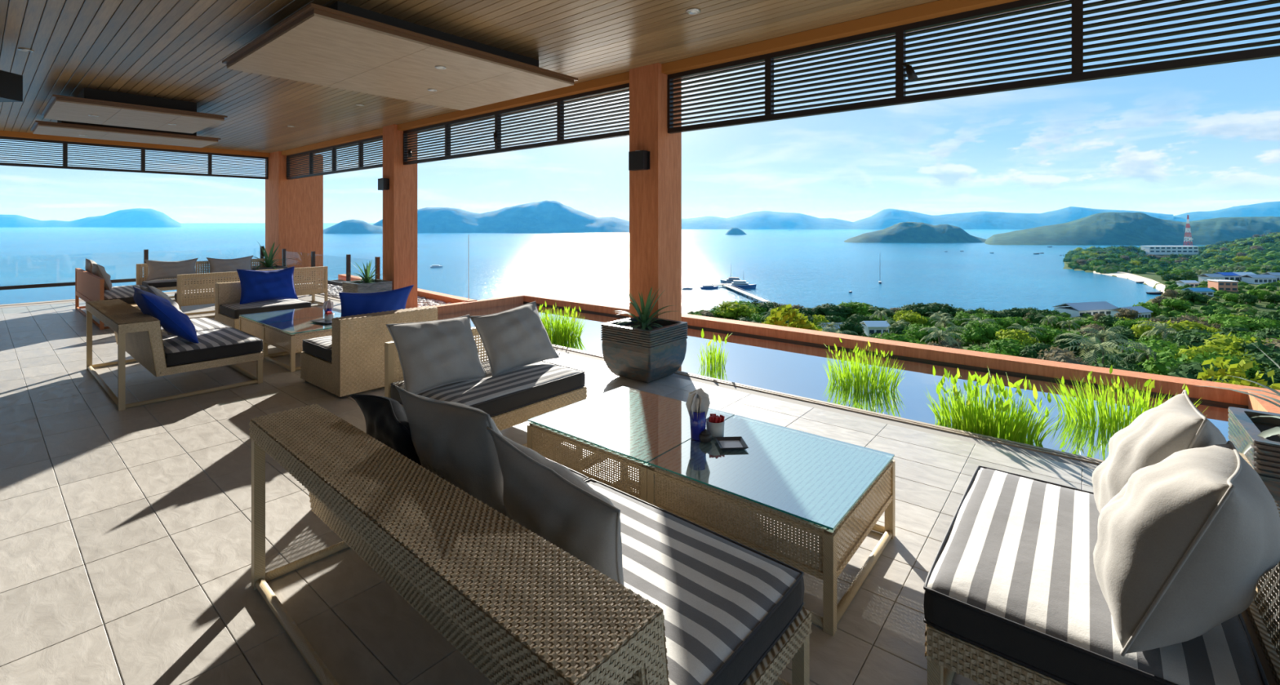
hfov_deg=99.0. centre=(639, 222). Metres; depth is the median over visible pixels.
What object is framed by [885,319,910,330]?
palm tree
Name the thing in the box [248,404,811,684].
sofa
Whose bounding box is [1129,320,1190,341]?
tree
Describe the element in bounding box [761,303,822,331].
shrub
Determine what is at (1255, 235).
tree
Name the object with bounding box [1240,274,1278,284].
building
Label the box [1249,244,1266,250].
tree
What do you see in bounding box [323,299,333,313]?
cup
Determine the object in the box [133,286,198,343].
pillow
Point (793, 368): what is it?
pond
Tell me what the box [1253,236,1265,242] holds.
tree
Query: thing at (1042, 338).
tree
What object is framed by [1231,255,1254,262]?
tree
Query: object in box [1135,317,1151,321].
tree
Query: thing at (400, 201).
column
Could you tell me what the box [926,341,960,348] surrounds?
tree
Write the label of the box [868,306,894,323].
palm tree
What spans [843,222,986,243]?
hill
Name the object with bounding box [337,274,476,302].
wall
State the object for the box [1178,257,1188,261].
tree
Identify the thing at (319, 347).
seat cushion
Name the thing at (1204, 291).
building
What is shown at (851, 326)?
tree
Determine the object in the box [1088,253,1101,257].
tree
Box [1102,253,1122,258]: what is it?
tree
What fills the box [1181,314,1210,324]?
tree
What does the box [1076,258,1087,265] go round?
tree
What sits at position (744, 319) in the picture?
tree
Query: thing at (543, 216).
hill
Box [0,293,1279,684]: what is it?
floor
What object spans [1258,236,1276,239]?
tree
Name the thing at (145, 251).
glass balustrade
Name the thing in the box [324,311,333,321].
cup
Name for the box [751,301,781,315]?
tree
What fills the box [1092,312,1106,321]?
tree
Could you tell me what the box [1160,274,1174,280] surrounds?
tree
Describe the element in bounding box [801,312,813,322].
tree
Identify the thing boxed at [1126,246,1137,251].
tree
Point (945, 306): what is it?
tree
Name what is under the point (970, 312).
tree
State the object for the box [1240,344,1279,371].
tree
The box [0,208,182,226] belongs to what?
hill
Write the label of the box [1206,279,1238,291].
building
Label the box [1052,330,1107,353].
tree
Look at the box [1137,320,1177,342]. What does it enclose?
palm tree
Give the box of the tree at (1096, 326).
[1076,322,1111,340]
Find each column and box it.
[265,151,323,283]
[382,124,417,308]
[629,62,681,320]
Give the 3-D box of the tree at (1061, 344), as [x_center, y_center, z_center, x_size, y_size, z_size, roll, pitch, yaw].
[87.959,25.435,112.123,5.731,5.685,5.905,0,0,-40]
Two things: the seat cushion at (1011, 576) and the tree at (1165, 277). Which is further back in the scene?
the tree at (1165, 277)
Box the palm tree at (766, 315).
[760,308,771,320]
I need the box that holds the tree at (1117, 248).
[1115,246,1125,251]
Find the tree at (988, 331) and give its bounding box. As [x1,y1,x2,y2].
[960,319,1000,345]
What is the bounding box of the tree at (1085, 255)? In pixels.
[1082,254,1096,257]
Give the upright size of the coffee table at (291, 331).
0.415 m
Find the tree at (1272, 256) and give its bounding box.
[1263,253,1279,260]
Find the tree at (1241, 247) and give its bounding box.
[1237,245,1248,249]
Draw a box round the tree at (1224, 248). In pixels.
[1219,247,1227,251]
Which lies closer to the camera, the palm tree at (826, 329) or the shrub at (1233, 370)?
the shrub at (1233, 370)
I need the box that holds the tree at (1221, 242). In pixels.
[1217,240,1229,245]
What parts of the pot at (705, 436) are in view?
lid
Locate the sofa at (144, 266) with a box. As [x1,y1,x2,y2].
[136,257,268,297]
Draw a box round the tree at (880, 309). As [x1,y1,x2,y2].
[868,304,885,316]
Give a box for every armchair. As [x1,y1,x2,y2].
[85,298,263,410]
[214,278,293,332]
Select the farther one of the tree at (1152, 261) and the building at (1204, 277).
the tree at (1152, 261)
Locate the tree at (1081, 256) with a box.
[1073,254,1086,259]
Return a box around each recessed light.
[17,48,33,52]
[427,88,436,91]
[435,66,445,69]
[685,8,700,14]
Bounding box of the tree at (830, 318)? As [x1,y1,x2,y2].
[823,313,842,322]
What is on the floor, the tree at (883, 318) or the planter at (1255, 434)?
the planter at (1255, 434)
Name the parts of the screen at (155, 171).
rail, rail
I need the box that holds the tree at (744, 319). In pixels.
[736,315,757,323]
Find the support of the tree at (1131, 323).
on the slope
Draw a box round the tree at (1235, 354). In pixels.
[1222,351,1271,374]
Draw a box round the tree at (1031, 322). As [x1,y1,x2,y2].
[1022,311,1035,324]
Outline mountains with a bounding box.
[681,206,1173,229]
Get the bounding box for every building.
[819,322,844,333]
[859,320,889,336]
[1053,301,1117,317]
[1108,306,1153,319]
[1141,245,1198,254]
[1175,280,1199,287]
[1182,287,1214,296]
[1197,273,1226,282]
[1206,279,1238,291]
[1214,272,1240,280]
[1231,271,1255,280]
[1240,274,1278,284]
[1262,272,1279,279]
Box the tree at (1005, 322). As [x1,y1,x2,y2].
[980,315,1013,330]
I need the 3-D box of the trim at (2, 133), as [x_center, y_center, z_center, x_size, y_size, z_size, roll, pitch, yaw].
[-13.600,-1.711,9.121,0.300,0.098,12.860,0,0,39]
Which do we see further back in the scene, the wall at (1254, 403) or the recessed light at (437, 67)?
the recessed light at (437, 67)
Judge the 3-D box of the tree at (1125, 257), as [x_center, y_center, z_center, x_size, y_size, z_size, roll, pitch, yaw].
[427.902,32.471,482.180,8.927,6.884,8.578,0,0,1]
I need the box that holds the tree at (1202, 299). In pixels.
[1191,294,1208,302]
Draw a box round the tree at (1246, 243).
[1241,241,1253,245]
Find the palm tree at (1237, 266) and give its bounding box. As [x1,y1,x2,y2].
[1232,265,1246,271]
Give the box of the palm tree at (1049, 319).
[1034,314,1059,325]
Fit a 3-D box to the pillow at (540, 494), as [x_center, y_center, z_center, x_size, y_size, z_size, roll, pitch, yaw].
[-0.265,0.956,1.783,0.676,0.536,0.276,0,0,40]
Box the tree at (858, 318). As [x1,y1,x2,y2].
[846,313,875,324]
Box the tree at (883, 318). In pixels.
[863,313,889,321]
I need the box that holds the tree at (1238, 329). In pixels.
[1217,325,1253,333]
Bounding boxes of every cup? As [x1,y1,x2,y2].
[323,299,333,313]
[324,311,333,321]
[685,387,710,440]
[706,413,724,438]
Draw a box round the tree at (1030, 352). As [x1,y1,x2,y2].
[1017,342,1053,359]
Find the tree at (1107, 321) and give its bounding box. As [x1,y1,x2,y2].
[1097,313,1125,329]
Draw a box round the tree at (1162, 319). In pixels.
[1151,315,1180,324]
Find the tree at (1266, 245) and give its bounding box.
[1260,242,1274,248]
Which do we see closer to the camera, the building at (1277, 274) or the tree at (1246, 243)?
the building at (1277, 274)
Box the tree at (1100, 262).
[1087,258,1106,266]
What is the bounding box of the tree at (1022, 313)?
[1005,307,1031,317]
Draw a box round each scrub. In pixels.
[686,306,1279,364]
[1164,265,1279,311]
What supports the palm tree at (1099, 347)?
on the slope
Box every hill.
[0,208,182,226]
[323,219,382,233]
[372,200,629,232]
[724,227,746,235]
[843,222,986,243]
[984,212,1279,244]
[1173,201,1279,222]
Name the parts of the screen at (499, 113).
rail, rail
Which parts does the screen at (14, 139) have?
rail, rail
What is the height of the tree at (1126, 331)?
6.148 m
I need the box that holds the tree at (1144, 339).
[1136,334,1171,342]
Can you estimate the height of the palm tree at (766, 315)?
7.772 m
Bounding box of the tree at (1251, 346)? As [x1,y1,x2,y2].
[1235,338,1279,355]
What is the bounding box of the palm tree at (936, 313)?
[925,311,951,327]
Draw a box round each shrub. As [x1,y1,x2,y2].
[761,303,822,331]
[1196,356,1279,390]
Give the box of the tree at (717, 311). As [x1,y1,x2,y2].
[706,306,738,318]
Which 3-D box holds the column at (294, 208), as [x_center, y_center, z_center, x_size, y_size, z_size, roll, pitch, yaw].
[-9.014,0.070,14.257,0.980,3.660,1.020,0,0,39]
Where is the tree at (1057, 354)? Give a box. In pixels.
[1036,346,1092,365]
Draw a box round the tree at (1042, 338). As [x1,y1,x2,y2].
[1024,324,1067,343]
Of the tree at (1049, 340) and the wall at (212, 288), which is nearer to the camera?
the wall at (212, 288)
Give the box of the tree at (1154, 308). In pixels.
[1132,302,1164,315]
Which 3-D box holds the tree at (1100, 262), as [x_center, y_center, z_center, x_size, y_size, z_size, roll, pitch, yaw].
[367.207,33.764,439.160,11.844,8.254,13.325,0,0,44]
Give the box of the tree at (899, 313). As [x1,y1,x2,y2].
[893,310,922,319]
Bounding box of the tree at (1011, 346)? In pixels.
[986,337,1024,356]
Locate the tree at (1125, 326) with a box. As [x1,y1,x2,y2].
[1105,325,1128,332]
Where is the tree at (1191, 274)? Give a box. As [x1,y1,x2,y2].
[1180,271,1199,279]
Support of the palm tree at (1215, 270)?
on the slope
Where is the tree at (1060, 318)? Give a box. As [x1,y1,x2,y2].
[1040,315,1075,328]
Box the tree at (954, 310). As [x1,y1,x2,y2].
[948,307,965,315]
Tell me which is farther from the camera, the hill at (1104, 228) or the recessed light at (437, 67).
the hill at (1104, 228)
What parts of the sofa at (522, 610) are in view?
leg, floor rail, floor rail, floor rail, leg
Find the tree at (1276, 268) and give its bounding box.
[1270,265,1279,270]
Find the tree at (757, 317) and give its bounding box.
[749,312,765,322]
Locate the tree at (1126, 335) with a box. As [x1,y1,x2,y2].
[1102,329,1139,352]
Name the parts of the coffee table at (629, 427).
leg, glass, leg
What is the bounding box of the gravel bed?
[316,280,452,306]
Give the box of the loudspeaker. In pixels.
[0,70,22,102]
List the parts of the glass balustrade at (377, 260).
post, post, rail, post, post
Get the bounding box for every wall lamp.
[377,177,389,190]
[628,150,649,170]
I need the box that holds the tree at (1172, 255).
[1166,253,1178,258]
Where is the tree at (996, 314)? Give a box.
[982,309,1008,318]
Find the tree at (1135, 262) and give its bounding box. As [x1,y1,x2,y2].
[1129,259,1142,265]
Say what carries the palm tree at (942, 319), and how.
on the slope
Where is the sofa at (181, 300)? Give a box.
[172,266,328,319]
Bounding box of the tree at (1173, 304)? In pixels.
[1160,297,1192,311]
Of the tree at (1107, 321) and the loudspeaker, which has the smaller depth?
the loudspeaker
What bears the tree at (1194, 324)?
on the slope
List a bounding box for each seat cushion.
[104,284,146,303]
[142,274,239,288]
[160,317,231,335]
[161,327,262,366]
[173,283,321,299]
[219,298,311,318]
[302,335,332,362]
[390,360,585,417]
[548,458,589,480]
[585,478,804,684]
[923,465,1268,684]
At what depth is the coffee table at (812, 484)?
2.51 m
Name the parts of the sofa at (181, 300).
leg, seat, floor rail, rail, rail, floor rail, leg, leg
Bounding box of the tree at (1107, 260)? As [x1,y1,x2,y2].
[1101,258,1112,263]
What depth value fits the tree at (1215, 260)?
437.58 m
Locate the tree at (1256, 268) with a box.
[1245,266,1261,271]
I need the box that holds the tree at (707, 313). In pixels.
[698,310,715,317]
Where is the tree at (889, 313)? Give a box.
[879,306,893,317]
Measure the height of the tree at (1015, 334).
6.175 m
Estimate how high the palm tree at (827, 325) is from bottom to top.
6.217 m
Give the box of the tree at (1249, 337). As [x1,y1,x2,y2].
[1208,334,1279,342]
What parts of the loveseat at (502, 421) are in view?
post, rail, seat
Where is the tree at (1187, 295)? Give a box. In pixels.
[1178,289,1197,300]
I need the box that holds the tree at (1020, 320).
[1002,316,1031,329]
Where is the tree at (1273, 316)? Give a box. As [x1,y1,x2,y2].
[1245,311,1279,321]
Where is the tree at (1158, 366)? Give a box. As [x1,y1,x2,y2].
[1134,345,1188,375]
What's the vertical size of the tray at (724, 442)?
0.018 m
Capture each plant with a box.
[537,301,586,342]
[697,328,732,368]
[822,337,906,393]
[922,365,1062,444]
[1045,364,1199,432]
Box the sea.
[0,222,1207,314]
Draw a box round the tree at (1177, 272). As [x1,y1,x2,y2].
[1171,268,1186,275]
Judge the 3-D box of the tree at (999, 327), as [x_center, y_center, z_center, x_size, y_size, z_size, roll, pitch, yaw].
[87.182,27.791,135.011,7.994,6.212,6.503,0,0,44]
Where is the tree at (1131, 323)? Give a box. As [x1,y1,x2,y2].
[1111,318,1142,328]
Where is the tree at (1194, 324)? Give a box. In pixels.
[1162,320,1214,333]
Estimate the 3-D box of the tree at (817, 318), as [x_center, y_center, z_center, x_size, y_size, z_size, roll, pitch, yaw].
[55.263,31.614,169.654,7.162,6.054,7.794,0,0,-3]
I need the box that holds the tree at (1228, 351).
[1203,349,1259,373]
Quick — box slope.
[724,254,1279,354]
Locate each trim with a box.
[0,130,270,157]
[551,343,1104,462]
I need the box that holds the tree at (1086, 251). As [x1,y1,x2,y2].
[1081,250,1092,253]
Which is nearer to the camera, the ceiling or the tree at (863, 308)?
the ceiling
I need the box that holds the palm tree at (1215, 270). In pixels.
[1208,267,1223,272]
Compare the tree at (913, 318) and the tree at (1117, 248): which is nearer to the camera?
the tree at (913, 318)
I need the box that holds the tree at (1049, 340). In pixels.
[1040,327,1063,346]
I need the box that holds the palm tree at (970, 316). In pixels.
[969,315,995,324]
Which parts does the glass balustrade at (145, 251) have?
rail, post, post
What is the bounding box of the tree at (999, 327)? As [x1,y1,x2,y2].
[982,322,1008,342]
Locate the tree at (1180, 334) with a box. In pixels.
[1154,331,1213,343]
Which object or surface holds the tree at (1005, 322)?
on the slope
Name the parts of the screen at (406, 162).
rail, rail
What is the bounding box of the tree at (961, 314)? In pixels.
[954,311,980,324]
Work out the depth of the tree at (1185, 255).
483.88 m
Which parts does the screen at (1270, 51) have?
rail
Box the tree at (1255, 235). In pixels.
[1252,234,1266,238]
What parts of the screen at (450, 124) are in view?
rail, rail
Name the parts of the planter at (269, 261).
pot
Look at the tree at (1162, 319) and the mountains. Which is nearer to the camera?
the tree at (1162, 319)
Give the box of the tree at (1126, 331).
[1116,325,1143,339]
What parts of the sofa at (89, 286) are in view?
leg, rail, floor rail, panel, rail, leg, seat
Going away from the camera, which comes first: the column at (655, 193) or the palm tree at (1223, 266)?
the column at (655, 193)
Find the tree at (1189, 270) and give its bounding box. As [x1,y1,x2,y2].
[1186,269,1199,272]
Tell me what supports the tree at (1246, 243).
on the slope
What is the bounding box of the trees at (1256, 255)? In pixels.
[1062,231,1279,273]
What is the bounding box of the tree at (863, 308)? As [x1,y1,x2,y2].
[833,300,874,315]
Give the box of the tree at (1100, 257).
[1094,255,1111,260]
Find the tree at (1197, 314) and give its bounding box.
[1173,311,1207,318]
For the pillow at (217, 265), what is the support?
on the seat cushion at (156, 283)
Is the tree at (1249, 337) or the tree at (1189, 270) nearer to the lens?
the tree at (1249, 337)
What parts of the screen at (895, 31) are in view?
rail, rail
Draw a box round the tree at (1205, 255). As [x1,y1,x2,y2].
[1200,252,1212,258]
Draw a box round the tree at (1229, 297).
[1220,292,1239,302]
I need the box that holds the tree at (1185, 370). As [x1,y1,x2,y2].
[1164,360,1235,382]
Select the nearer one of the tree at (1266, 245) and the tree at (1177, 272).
the tree at (1177, 272)
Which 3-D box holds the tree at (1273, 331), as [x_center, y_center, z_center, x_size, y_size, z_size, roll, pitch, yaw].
[129.587,24.560,111.240,7.262,6.913,9.386,0,0,37]
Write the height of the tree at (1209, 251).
7.151 m
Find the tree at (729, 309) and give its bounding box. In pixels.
[711,300,758,319]
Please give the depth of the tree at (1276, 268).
389.71 m
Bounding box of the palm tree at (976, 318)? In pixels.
[960,317,994,324]
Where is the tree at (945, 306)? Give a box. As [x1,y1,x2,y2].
[928,302,954,313]
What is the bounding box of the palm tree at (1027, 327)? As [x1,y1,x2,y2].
[1008,323,1046,339]
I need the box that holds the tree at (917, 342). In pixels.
[910,340,925,344]
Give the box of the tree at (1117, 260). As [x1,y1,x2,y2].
[1113,257,1124,264]
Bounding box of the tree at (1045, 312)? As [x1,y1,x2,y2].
[1024,308,1060,324]
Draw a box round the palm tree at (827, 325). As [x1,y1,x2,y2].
[817,321,843,333]
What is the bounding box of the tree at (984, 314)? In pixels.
[969,312,992,319]
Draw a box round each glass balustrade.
[0,245,263,289]
[282,248,380,286]
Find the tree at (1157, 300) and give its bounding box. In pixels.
[1150,295,1167,307]
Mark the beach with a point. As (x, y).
(1151, 282)
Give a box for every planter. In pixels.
[252,241,293,270]
[342,259,392,293]
[600,287,687,382]
[1206,342,1279,506]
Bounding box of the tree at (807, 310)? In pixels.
[797,306,819,316]
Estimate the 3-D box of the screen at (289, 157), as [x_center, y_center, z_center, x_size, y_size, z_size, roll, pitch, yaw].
[-8.249,-1.363,13.230,1.495,0.597,0.070,0,0,39]
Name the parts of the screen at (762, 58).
rail, rail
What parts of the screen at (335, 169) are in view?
rail, rail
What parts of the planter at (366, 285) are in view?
pot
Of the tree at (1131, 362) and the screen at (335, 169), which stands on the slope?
the tree at (1131, 362)
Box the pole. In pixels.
[468,235,469,299]
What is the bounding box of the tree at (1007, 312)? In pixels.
[999,308,1018,317]
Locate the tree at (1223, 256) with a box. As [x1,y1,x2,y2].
[1217,254,1234,258]
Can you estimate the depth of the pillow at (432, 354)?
3.82 m
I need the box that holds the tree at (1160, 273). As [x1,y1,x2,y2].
[1155,271,1170,275]
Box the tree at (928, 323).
[920,315,937,327]
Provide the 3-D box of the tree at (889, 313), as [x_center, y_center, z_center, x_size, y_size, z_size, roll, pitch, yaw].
[96.216,36.144,217.299,8.329,4.559,6.162,0,0,8]
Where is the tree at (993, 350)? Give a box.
[960,347,1013,355]
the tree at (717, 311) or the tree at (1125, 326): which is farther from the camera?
the tree at (717, 311)
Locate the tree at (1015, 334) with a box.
[995,328,1039,346]
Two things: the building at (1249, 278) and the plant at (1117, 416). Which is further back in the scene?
the building at (1249, 278)
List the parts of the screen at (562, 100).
rail, rail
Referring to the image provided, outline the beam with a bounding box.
[281,0,1066,155]
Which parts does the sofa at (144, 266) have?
leg, rail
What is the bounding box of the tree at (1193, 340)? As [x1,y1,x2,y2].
[1171,333,1217,350]
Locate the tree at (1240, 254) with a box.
[1235,252,1247,256]
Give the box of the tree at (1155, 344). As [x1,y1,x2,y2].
[1128,338,1182,360]
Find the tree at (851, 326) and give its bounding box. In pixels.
[836,320,865,336]
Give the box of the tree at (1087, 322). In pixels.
[1064,317,1103,332]
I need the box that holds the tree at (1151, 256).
[1142,255,1155,259]
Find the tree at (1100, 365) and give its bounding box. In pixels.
[1091,360,1154,373]
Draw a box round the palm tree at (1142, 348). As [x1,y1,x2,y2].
[1121,342,1160,362]
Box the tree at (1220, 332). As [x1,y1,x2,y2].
[1207,329,1260,339]
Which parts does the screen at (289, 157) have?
rail, rail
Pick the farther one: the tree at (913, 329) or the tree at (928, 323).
the tree at (928, 323)
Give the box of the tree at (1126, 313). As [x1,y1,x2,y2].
[1114,307,1142,319]
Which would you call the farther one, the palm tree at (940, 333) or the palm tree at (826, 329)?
the palm tree at (826, 329)
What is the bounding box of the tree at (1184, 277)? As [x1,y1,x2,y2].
[1173,273,1188,280]
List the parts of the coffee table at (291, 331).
leg, floor rail, floor rail, leg, glass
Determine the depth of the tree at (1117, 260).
454.12 m
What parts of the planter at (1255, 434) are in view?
pot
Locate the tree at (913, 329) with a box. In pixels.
[902,323,955,345]
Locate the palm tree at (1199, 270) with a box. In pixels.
[1191,268,1208,274]
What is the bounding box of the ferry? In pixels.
[727,274,756,288]
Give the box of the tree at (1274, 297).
[1263,293,1279,303]
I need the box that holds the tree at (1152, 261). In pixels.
[1148,258,1168,264]
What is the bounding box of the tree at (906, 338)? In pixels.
[875,332,922,342]
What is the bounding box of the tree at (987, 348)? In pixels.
[969,345,1009,355]
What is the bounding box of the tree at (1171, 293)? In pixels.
[1160,288,1178,298]
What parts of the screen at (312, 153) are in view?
rail, rail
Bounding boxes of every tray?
[310,318,332,324]
[714,435,748,449]
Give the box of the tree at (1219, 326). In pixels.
[1200,320,1223,328]
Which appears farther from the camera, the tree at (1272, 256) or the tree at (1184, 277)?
the tree at (1272, 256)
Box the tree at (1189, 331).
[1173,324,1213,339]
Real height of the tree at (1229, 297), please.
5.034 m
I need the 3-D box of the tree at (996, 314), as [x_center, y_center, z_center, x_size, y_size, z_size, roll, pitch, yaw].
[133.629,35.324,205.777,7.948,5.060,8.975,0,0,4]
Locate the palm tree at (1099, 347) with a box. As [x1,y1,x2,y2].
[1054,333,1142,367]
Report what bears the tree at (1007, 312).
on the slope
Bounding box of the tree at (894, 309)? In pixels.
[889,306,899,313]
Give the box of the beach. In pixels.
[1093,271,1165,293]
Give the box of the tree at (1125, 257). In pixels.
[1120,255,1130,260]
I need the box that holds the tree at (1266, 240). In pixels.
[1259,238,1275,244]
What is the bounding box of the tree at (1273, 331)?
[1250,325,1279,340]
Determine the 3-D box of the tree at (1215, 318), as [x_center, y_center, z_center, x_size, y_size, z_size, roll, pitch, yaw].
[161.943,28.836,150.197,11.197,7.612,10.532,0,0,-10]
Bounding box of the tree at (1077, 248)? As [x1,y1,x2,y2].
[1073,247,1083,250]
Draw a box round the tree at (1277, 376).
[1249,367,1279,386]
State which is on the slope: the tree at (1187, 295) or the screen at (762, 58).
the tree at (1187, 295)
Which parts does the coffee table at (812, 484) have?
leg, glass, floor rail, leg, floor rail, floor rail, leg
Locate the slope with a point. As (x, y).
(1261, 306)
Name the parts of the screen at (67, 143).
rail, rail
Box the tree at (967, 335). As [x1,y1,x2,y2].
[960,329,991,344]
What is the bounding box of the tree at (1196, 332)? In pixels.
[1195,332,1244,336]
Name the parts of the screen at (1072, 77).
rail, rail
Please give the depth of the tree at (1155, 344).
83.76 m
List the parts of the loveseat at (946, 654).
leg, floor rail, seat, rail, rail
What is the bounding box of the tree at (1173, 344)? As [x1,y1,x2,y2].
[1119,337,1192,353]
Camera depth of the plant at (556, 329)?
7.77 m
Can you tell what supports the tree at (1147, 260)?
on the slope
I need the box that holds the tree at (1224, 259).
[1214,257,1231,264]
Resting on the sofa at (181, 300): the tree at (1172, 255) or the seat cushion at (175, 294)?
the seat cushion at (175, 294)
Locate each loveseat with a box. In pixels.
[384,327,586,447]
[924,453,1279,684]
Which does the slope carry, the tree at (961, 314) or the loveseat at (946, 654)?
the tree at (961, 314)
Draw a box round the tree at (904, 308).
[897,302,922,315]
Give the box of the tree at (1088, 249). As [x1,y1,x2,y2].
[1081,248,1097,251]
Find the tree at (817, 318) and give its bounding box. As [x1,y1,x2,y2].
[812,314,828,326]
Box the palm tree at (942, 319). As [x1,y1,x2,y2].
[930,314,959,328]
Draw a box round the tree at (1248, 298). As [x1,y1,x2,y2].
[1236,293,1258,304]
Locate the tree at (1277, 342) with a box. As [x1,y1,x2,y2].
[1254,337,1279,351]
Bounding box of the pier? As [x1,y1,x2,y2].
[711,283,768,302]
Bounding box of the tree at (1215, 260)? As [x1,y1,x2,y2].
[1212,258,1226,263]
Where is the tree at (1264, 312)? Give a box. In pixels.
[1258,310,1279,315]
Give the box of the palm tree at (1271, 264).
[1260,264,1273,272]
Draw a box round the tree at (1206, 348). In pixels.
[1168,344,1254,360]
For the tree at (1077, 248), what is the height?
9.370 m
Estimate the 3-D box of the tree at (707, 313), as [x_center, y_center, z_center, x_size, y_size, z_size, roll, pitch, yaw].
[25.835,35.497,205.001,7.577,4.537,8.375,0,0,-7]
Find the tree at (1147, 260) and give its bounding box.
[1131,256,1151,262]
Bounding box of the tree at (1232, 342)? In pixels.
[1203,332,1271,354]
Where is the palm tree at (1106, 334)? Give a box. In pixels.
[1075,326,1128,364]
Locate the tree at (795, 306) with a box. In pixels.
[777,303,804,311]
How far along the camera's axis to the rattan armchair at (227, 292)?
7.87 m
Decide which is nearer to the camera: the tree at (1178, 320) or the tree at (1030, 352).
the tree at (1030, 352)
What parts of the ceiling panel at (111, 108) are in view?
edge trim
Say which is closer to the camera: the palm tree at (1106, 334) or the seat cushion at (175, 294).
the seat cushion at (175, 294)
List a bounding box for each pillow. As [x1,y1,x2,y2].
[84,257,97,273]
[91,263,111,291]
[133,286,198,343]
[139,284,182,312]
[144,257,198,280]
[206,255,253,276]
[236,266,297,304]
[338,284,413,316]
[349,394,421,465]
[386,314,487,394]
[395,385,506,516]
[469,301,559,377]
[486,426,624,586]
[1091,389,1226,513]
[1093,440,1279,656]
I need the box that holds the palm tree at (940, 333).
[917,325,966,346]
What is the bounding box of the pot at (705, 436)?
[698,428,711,442]
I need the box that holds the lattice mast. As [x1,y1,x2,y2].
[1183,214,1193,245]
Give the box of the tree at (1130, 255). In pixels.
[1123,252,1138,257]
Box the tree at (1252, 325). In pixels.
[1219,315,1279,332]
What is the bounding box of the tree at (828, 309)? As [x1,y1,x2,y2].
[811,302,853,318]
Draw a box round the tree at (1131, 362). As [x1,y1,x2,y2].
[1100,347,1146,373]
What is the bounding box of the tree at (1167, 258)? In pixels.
[1159,256,1173,260]
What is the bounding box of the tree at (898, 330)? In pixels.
[888,323,909,336]
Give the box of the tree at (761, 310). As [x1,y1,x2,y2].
[733,300,769,318]
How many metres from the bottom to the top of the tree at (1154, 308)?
7.069 m
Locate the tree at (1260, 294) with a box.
[1245,288,1271,302]
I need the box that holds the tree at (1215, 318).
[1203,314,1252,327]
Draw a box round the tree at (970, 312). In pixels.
[963,309,978,314]
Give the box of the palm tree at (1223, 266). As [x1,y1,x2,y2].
[1219,265,1233,271]
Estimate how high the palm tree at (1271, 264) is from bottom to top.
7.039 m
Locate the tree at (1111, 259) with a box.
[1104,257,1115,262]
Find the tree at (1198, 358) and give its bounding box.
[1174,352,1261,379]
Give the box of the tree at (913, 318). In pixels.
[896,312,927,326]
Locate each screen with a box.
[0,136,65,168]
[65,141,143,173]
[143,147,210,176]
[210,152,268,179]
[286,151,311,179]
[309,146,335,176]
[332,140,359,173]
[359,135,382,169]
[403,121,448,164]
[445,111,497,159]
[496,97,559,152]
[558,83,629,144]
[667,53,769,133]
[768,26,901,120]
[899,0,1077,104]
[1077,0,1279,82]
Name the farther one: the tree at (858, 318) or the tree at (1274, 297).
the tree at (1274, 297)
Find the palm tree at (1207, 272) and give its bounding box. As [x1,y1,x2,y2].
[1198,270,1214,274]
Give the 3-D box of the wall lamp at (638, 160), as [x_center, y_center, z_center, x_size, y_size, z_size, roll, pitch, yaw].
[-0.014,-0.695,6.150,0.240,0.220,0.104,0,0,39]
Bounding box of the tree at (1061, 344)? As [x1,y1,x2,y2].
[1050,332,1088,355]
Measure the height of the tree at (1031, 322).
5.152 m
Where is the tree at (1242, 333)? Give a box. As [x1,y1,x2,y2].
[1233,330,1258,336]
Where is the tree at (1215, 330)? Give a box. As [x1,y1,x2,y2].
[1206,325,1227,334]
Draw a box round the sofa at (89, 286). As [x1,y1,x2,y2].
[75,267,140,329]
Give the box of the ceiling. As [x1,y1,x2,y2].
[0,0,938,153]
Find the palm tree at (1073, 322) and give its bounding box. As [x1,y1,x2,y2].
[1057,319,1084,331]
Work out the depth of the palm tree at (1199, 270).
359.94 m
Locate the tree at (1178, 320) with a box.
[1146,315,1203,324]
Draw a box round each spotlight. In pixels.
[408,148,412,157]
[493,130,498,142]
[902,63,917,81]
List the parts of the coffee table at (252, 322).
leg, leg, glass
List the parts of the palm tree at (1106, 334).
crown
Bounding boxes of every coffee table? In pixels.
[239,306,341,355]
[262,313,341,372]
[527,386,734,512]
[647,414,895,635]
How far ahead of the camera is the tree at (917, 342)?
93.69 m
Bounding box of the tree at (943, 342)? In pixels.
[940,337,963,349]
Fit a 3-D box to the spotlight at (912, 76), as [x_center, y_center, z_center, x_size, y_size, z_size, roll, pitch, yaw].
[2.228,-1.244,4.519,0.132,0.173,0.106,0,0,39]
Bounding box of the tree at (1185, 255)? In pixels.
[1177,254,1191,258]
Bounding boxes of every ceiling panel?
[30,120,220,147]
[40,87,227,133]
[222,0,577,110]
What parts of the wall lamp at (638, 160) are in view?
plate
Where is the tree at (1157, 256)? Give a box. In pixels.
[1155,255,1168,259]
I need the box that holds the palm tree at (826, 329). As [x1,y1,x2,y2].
[822,327,857,334]
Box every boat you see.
[430,265,443,267]
[681,287,693,289]
[699,284,718,288]
[720,273,740,283]
[1146,291,1163,294]
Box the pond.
[437,302,1245,460]
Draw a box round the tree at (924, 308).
[908,302,952,315]
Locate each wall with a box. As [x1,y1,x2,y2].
[0,288,213,306]
[315,293,340,301]
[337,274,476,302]
[432,294,524,315]
[520,293,1279,408]
[1248,390,1279,413]
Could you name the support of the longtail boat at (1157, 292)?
on the sea
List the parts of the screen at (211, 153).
rail, rail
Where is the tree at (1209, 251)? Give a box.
[1206,249,1218,253]
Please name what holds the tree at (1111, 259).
on the slope
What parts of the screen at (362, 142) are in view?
rail, rail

